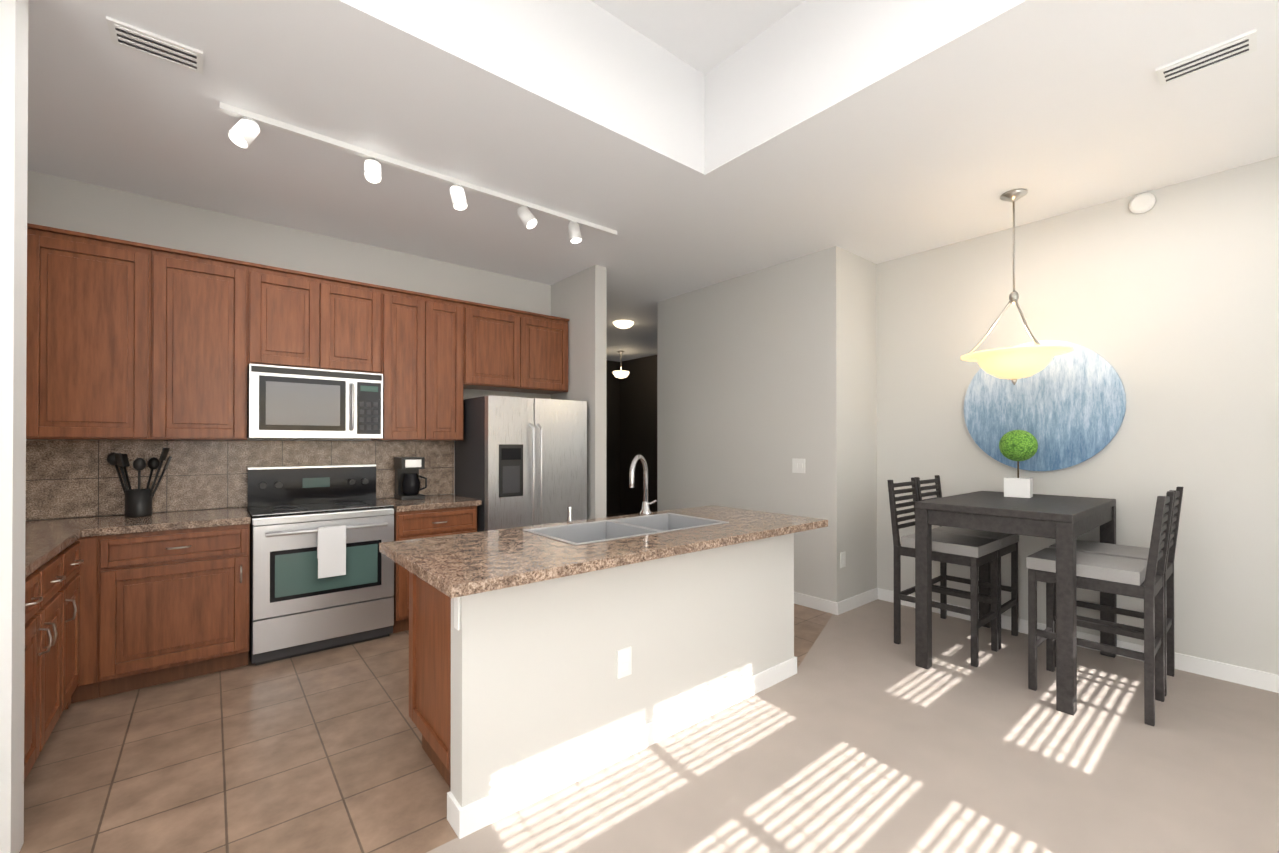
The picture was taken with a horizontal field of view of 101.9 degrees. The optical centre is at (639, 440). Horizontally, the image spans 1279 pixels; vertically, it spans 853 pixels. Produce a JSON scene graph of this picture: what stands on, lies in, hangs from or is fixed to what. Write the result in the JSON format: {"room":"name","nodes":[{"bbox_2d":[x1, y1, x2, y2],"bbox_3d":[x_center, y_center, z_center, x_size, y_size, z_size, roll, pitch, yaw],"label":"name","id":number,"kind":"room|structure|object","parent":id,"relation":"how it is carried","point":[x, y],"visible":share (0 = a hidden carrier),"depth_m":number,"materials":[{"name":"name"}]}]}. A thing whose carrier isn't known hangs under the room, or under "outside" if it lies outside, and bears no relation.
{"room":"kitchen","nodes":[
{"label":"kitchen","id":0,"kind":"room"},
{"bbox_2d":[0,0,27,852],"bbox_3d":[-2.347,-0.429,1.447,0.810,3.580,0.150,0,0,-40],"label":"wall","id":1,"kind":"structure","parent":0,"point":[13,151],"depth_m":1.65,"materials":[{"name":"white paint"}]},
{"bbox_2d":[26,170,550,520],"bbox_3d":[-2.366,-0.417,3.974,4.000,3.580,0.130,0,0,-40],"label":"wall","id":2,"kind":"structure","parent":0,"point":[66,204],"depth_m":3.66,"materials":[{"name":"grey paint"}]},
{"bbox_2d":[26,223,41,439],"bbox_3d":[-3.472,-0.574,2.747,0.445,1.138,0.347,0,0,-40],"label":"upper cabinet","id":3,"kind":"object","parent":2,"relation":"attached to","point":[33,349],"depth_m":2.75,"materials":[{"name":"brown wood"}]},
{"bbox_2d":[42,226,169,439],"bbox_3d":[-3.134,-0.573,3.026,0.568,1.138,0.347,0,0,-40],"label":"upper cabinet","id":4,"kind":"object","parent":2,"relation":"attached to","point":[128,340],"depth_m":2.91,"materials":[{"name":"brown wood"}]},
{"bbox_2d":[170,248,265,439],"bbox_3d":[-2.793,-0.571,3.309,0.590,1.138,0.347,0,0,-40],"label":"upper cabinet","id":5,"kind":"object","parent":2,"relation":"attached to","point":[217,304],"depth_m":3.21,"materials":[{"name":"brown wood"}]},
{"bbox_2d":[262,265,333,369],"bbox_3d":[-2.442,-0.814,3.600,0.457,0.650,0.347,0,0,-40],"label":"upper cabinet","id":6,"kind":"object","parent":2,"relation":"attached to","point":[298,317],"depth_m":3.50,"materials":[{"name":"brown wood"}]},
{"bbox_2d":[247,364,382,438],"bbox_3d":[-2.275,-0.249,3.659,0.781,0.470,0.431,0,0,-40],"label":"microwave","id":7,"kind":"object","parent":6,"relation":"attached to","point":[289,402],"visible":1,"depth_m":3.50,"materials":[{"name":"grey metal"}]},
{"bbox_2d":[334,277,385,374],"bbox_3d":[-2.183,-0.813,3.814,0.458,0.650,0.347,0,0,-40],"label":"upper cabinet","id":8,"kind":"object","parent":2,"relation":"attached to","point":[359,307],"depth_m":3.73,"materials":[{"name":"brown wood"}]},
{"bbox_2d":[371,287,437,440],"bbox_3d":[-1.891,-0.568,4.054,0.436,1.138,0.347,0,0,-40],"label":"upper cabinet","id":9,"kind":"object","parent":2,"relation":"attached to","point":[411,375],"depth_m":3.95,"materials":[{"name":"brown wood"}]},
{"bbox_2d":[434,296,473,440],"bbox_3d":[-1.649,-0.567,4.255,0.437,1.138,0.347,0,0,-40],"label":"upper cabinet","id":10,"kind":"object","parent":2,"relation":"attached to","point":[455,316],"depth_m":4.17,"materials":[{"name":"brown wood"}]},
{"bbox_2d":[474,302,529,391],"bbox_3d":[-1.318,-0.794,4.529,0.557,0.680,0.347,0,0,-40],"label":"upper cabinet","id":11,"kind":"object","parent":2,"relation":"attached to","point":[501,334],"depth_m":4.43,"materials":[{"name":"brown wood"}]},
{"bbox_2d":[514,312,568,393],"bbox_3d":[-0.983,-0.793,4.806,0.558,0.680,0.347,0,0,-40],"label":"upper cabinet","id":12,"kind":"object","parent":2,"relation":"attached to","point":[548,334],"depth_m":4.72,"materials":[{"name":"brown wood"}]},
{"bbox_2d":[19,603,832,852],"bbox_3d":[-0.776,1.421,3.509,6.050,0.100,2.860,0,0,-40],"label":"floor","id":13,"kind":"structure","parent":0,"point":[320,752],"depth_m":2.17,"materials":[{"name":"brown tile"}]},
{"bbox_2d":[24,544,71,780],"bbox_3d":[-2.630,0.929,1.871,0.636,0.868,0.865,0,0,-40],"label":"base cabinet","id":14,"kind":"object","parent":13,"relation":"on","point":[48,588],"depth_m":2.12,"materials":[{"name":"brown wood"}]},
{"bbox_2d":[25,516,99,575],"bbox_3d":[-2.929,0.475,2.240,0.642,0.040,1.812,0,0,-40],"label":"countertop","id":15,"kind":"structure","parent":14,"relation":"on","point":[43,538],"depth_m":2.48,"materials":[{"name":"brown stone"}]},
{"bbox_2d":[72,536,83,702],"bbox_3d":[-2.966,0.931,2.278,0.636,0.868,0.470,0,0,-40],"label":"base cabinet","id":16,"kind":"object","parent":13,"relation":"on","point":[78,544],"depth_m":2.63,"materials":[{"name":"brown wood"}]},
{"bbox_2d":[84,536,91,683],"bbox_3d":[-3.328,0.933,2.684,0.596,0.868,0.617,0,0,-40],"label":"base cabinet","id":17,"kind":"object","parent":13,"relation":"on","point":[87,539],"depth_m":2.68,"materials":[{"name":"brown wood"}]},
{"bbox_2d":[92,520,250,698],"bbox_3d":[-2.770,0.935,3.133,0.636,0.868,0.637,0,0,-40],"label":"base cabinet","id":18,"kind":"object","parent":13,"relation":"on","point":[116,602],"depth_m":2.87,"materials":[{"name":"brown wood"}]},
{"bbox_2d":[84,508,250,535],"bbox_3d":[-2.788,0.479,3.117,0.693,0.040,0.642,0,0,-40],"label":"countertop","id":19,"kind":"structure","parent":18,"relation":"on","point":[194,516],"depth_m":3.00,"materials":[{"name":"brown stone"}]},
{"bbox_2d":[107,448,171,516],"bbox_3d":[-3.021,0.251,3.138,0.287,0.412,0.228,0,0,-40],"label":"utensil holder","id":20,"kind":"object","parent":19,"relation":"on","point":[138,502],"visible":1,"depth_m":3.09,"materials":[{"name":"black plastic"}]},
{"bbox_2d":[247,464,393,664],"bbox_3d":[-2.183,0.778,3.565,0.798,1.185,0.686,0,0,-40],"label":"range oven","id":21,"kind":"object","parent":13,"relation":"on","point":[321,577],"visible":1,"depth_m":3.38,"materials":[{"name":"grey metal"}]},
{"bbox_2d":[393,504,479,632],"bbox_3d":[-1.667,0.939,4.044,0.584,0.868,0.637,0,0,-40],"label":"base cabinet","id":22,"kind":"object","parent":13,"relation":"on","point":[409,523],"depth_m":3.72,"materials":[{"name":"brown wood"}]},
{"bbox_2d":[379,492,481,511],"bbox_3d":[-1.657,0.483,4.051,0.613,0.040,0.642,0,0,-40],"label":"countertop","id":23,"kind":"structure","parent":22,"relation":"on","point":[446,501],"depth_m":3.91,"materials":[{"name":"brown stone"}]},
{"bbox_2d":[394,457,426,499],"bbox_3d":[-1.813,0.299,4.112,0.182,0.325,0.237,0,0,-40],"label":"coffee maker","id":24,"kind":"object","parent":23,"relation":"on","point":[407,482],"visible":1,"depth_m":4.05,"materials":[{"name":"black plastic"}]},
{"bbox_2d":[455,395,586,531],"bbox_3d":[-1.008,0.518,4.484,0.900,1.715,0.767,0,0,-40],"label":"fridge","id":25,"kind":"object","parent":13,"relation":"on","point":[520,461],"visible":0.5,"depth_m":4.18,"materials":[{"name":"grey metal"}]},
{"bbox_2d":[379,454,827,788],"bbox_3d":[-0.033,0.725,2.644,2.170,1.284,0.895,0,0,-40],"label":"kitchen island","id":26,"kind":"object","parent":13,"relation":"on","point":[443,570],"depth_m":2.20,"materials":[{"name":"brown stone"}]},
{"bbox_2d":[451,533,793,806],"bbox_3d":[0.112,0.933,2.461,1.972,0.866,0.110,0,0,-40],"label":"wall","id":27,"kind":"structure","parent":13,"relation":"on","point":[537,686],"depth_m":2.16,"materials":[{"name":"grey paint"}]},
{"bbox_2d":[454,597,459,629],"bbox_3d":[-0.641,0.603,1.822,0.006,0.120,0.038,0,0,-40],"label":"light switch","id":28,"kind":"object","parent":27,"relation":"attached to","point":[457,613],"visible":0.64,"depth_m":1.81,"materials":[{"name":"white plastic"}]},
{"bbox_2d":[617,646,631,678],"bbox_3d":[-0.065,0.960,2.238,0.075,0.120,0.008,0,0,-40],"label":"outlet","id":29,"kind":"object","parent":27,"relation":"attached to","point":[624,662],"visible":1,"depth_m":2.23,"materials":[{"name":"white plastic"}]},
{"bbox_2d":[451,592,802,838],"bbox_3d":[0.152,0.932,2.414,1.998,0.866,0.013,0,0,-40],"label":"baseboard","id":30,"kind":"structure","parent":27,"relation":"attached to","point":[464,821],"depth_m":2.15,"materials":[{"name":"white wood"}]},
{"bbox_2d":[551,265,606,518],"bbox_3d":[-0.626,-0.413,4.913,0.120,3.580,0.900,0,0,-40],"label":"wall","id":31,"kind":"structure","parent":0,"point":[579,300],"depth_m":4.60,"materials":[{"name":"grey paint"}]},
{"bbox_2d":[606,360,619,514],"bbox_3d":[-1.664,-0.393,9.018,3.510,3.580,0.150,0,0,-40],"label":"wall","id":32,"kind":"structure","parent":0,"point":[612,444],"depth_m":9.87,"materials":[{"name":"grey paint"}]},
{"bbox_2d":[606,513,627,516],"bbox_3d":[-0.500,1.440,7.506,3.630,0.100,3.950,0,0,-40],"label":"floor","id":33,"kind":"structure","parent":0,"point":[616,514],"depth_m":9.78,"materials":[{"name":"brown"}]},
{"bbox_2d":[620,355,656,514],"bbox_3d":[0.876,-0.395,8.581,0.150,3.580,3.760,0,0,-40],"label":"wall","id":34,"kind":"structure","parent":0,"point":[638,409],"depth_m":9.55,"materials":[{"name":"grey paint"}]},
{"bbox_2d":[28,0,1278,361],"bbox_3d":[-0.146,-1.922,3.987,7.590,0.770,9.850,0,0,-40],"label":"ceiling","id":35,"kind":"structure","parent":0,"point":[588,110],"depth_m":2.61,"materials":[{"name":"white paint"}]},
{"bbox_2d":[106,16,202,74],"bbox_3d":[-1.887,-1.538,2.034,0.270,0.015,0.150,0,0,-40],"label":"ceiling vent","id":36,"kind":"object","parent":35,"relation":"in","point":[137,39],"visible":1,"depth_m":2.02,"materials":[{"name":"white plastic"}]},
{"bbox_2d":[220,102,616,243],"bbox_3d":[-1.042,-1.455,3.091,2.270,0.170,0.132,0,0,-40],"label":"track light","id":37,"kind":"object","parent":35,"relation":"attached to","point":[244,132],"visible":1,"depth_m":2.82,"materials":[{"name":"white plastic"}]},
{"bbox_2d":[613,350,628,377],"bbox_3d":[-0.314,-1.283,8.809,0.280,0.459,0.280,0,0,-40],"label":"light","id":38,"kind":"object","parent":35,"relation":"hanging from","point":[621,374],"visible":1,"depth_m":8.75,"materials":[{"name":"white glass"}]},
{"bbox_2d":[613,320,633,328],"bbox_3d":[-0.207,-1.488,6.718,0.260,0.070,0.260,0,0,-40],"label":"light","id":39,"kind":"object","parent":35,"relation":"attached to","point":[623,324],"visible":1,"depth_m":6.64,"materials":[{"name":"white glass"}]},
{"bbox_2d":[961,189,1073,384],"bbox_3d":[2.341,-0.943,3.242,0.570,1.194,0.570,0,0,-40],"label":"pendant lamp","id":40,"kind":"object","parent":35,"relation":"hanging from","point":[1014,364],"visible":1,"depth_m":3.15,"materials":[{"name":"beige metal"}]},
{"bbox_2d":[1156,28,1256,86],"bbox_3d":[2.289,-1.538,2.099,0.150,0.015,0.270,0,0,-40],"label":"ceiling vent","id":41,"kind":"object","parent":35,"relation":"in","point":[1216,55],"visible":1,"depth_m":2.08,"materials":[{"name":"white plastic"}]},
{"bbox_2d":[591,0,804,74],"bbox_3d":[0.223,-2.229,0.395,3.580,0.190,3.840,0,0,-40],"label":"ceiling","id":42,"kind":"structure","parent":0,"point":[704,37],"depth_m":2.64,"materials":[{"name":"white paint"}]},
{"bbox_2d":[657,246,876,601],"bbox_3d":[1.200,-0.411,5.184,0.840,3.580,2.130,0,0,-40],"label":"wall","id":43,"kind":"structure","parent":0,"point":[765,376],"depth_m":4.48,"materials":[{"name":"grey paint"}]},
{"bbox_2d":[792,458,804,472],"bbox_3d":[1.334,0.215,4.351,0.010,0.120,0.120,0,0,-40],"label":"switch plate","id":44,"kind":"object","parent":43,"relation":"attached to","point":[798,465],"visible":1,"depth_m":4.35,"materials":[{"name":"white plastic"}]},
{"bbox_2d":[803,594,842,614],"bbox_3d":[0.875,1.330,4.899,0.013,0.095,2.143,0,0,-40],"label":"baseboard","id":45,"kind":"structure","parent":43,"relation":"attached to","point":[836,608],"depth_m":4.16,"materials":[{"name":"white wood"}]},
{"bbox_2d":[840,551,845,567],"bbox_3d":[1.625,0.954,4.141,0.075,0.120,0.008,0,0,-40],"label":"outlet","id":46,"kind":"object","parent":43,"relation":"attached to","point":[842,559],"visible":1,"depth_m":4.13,"materials":[{"name":"white plastic"}]},
{"bbox_2d":[843,588,878,612],"bbox_3d":[1.814,1.327,4.292,0.600,0.095,0.013,0,0,-40],"label":"baseboard","id":47,"kind":"structure","parent":43,"relation":"attached to","point":[853,602],"depth_m":4.30,"materials":[{"name":"white wood"}]},
{"bbox_2d":[426,599,1278,852],"bbox_3d":[1.129,1.409,1.204,6.050,0.100,3.960,0,0,-40],"label":"floor carpet","id":48,"kind":"object","parent":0,"point":[860,731],"visible":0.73,"depth_m":2.15,"materials":[{"name":"beige carpet"}]},
{"bbox_2d":[887,477,999,666],"bbox_3d":[2.016,0.820,3.453,0.400,1.100,0.542,0,0,-40],"label":"stool","id":49,"kind":"object","parent":48,"relation":"on","point":[973,552],"visible":0.83,"depth_m":3.37,"materials":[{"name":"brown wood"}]},
{"bbox_2d":[914,475,1018,649],"bbox_3d":[2.340,0.822,3.721,0.400,1.100,0.542,0,0,-40],"label":"stool","id":50,"kind":"object","parent":48,"relation":"on","point":[1008,543],"visible":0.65,"depth_m":3.64,"materials":[{"name":"brown wood"}]},
{"bbox_2d":[915,491,1116,715],"bbox_3d":[2.356,0.872,3.227,1.155,0.995,0.750,0,0,-40],"label":"dining table","id":51,"kind":"object","parent":48,"relation":"on","point":[1065,522],"visible":1,"depth_m":2.94,"materials":[{"name":"brown wood"}]},
{"bbox_2d":[999,430,1037,497],"bbox_3d":[2.517,0.152,3.447,0.210,0.444,0.210,0,0,-40],"label":"topiary plant","id":52,"kind":"object","parent":51,"relation":"on","point":[1018,445],"visible":1,"depth_m":3.39,"materials":[{"name":"green plant"}]},
{"bbox_2d":[1026,491,1173,726],"bbox_3d":[2.458,0.817,2.778,0.400,1.100,0.542,0,0,-40],"label":"stool","id":53,"kind":"object","parent":48,"relation":"on","point":[1137,578],"visible":1,"depth_m":2.69,"materials":[{"name":"brown wood"}]},
{"bbox_2d":[1049,486,1183,695],"bbox_3d":[2.812,0.819,3.071,0.400,1.100,0.542,0,0,-40],"label":"stool","id":54,"kind":"object","parent":48,"relation":"on","point":[1133,552],"visible":0.4,"depth_m":3.00,"materials":[{"name":"brown wood"}]},
{"bbox_2d":[876,156,1278,674],"bbox_3d":[3.385,-0.421,3.059,0.180,3.580,3.930,0,0,-40],"label":"wall","id":55,"kind":"structure","parent":0,"point":[1166,306],"depth_m":3.22,"materials":[{"name":"grey paint"}]},
{"bbox_2d":[964,340,1125,470],"bbox_3d":[2.779,-0.239,3.623,0.030,0.910,0.910,0,0,-40],"label":"wall art","id":56,"kind":"object","parent":55,"relation":"attached to","point":[1066,410],"visible":0.81,"depth_m":3.53},
{"bbox_2d":[879,588,1278,692],"bbox_3d":[3.247,1.321,3.066,0.013,0.095,3.730,0,0,-40],"label":"baseboard","id":57,"kind":"structure","parent":55,"relation":"attached to","point":[1210,668],"depth_m":3.04,"materials":[{"name":"white wood"}]},
{"bbox_2d":[1129,193,1155,213],"bbox_3d":[3.118,-1.471,3.219,0.035,0.120,0.120,0,0,-40],"label":"smoke detector","id":58,"kind":"object","parent":55,"relation":"attached to","point":[1142,203],"visible":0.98,"depth_m":3.21,"materials":[{"name":"white plastic"}]}
]}

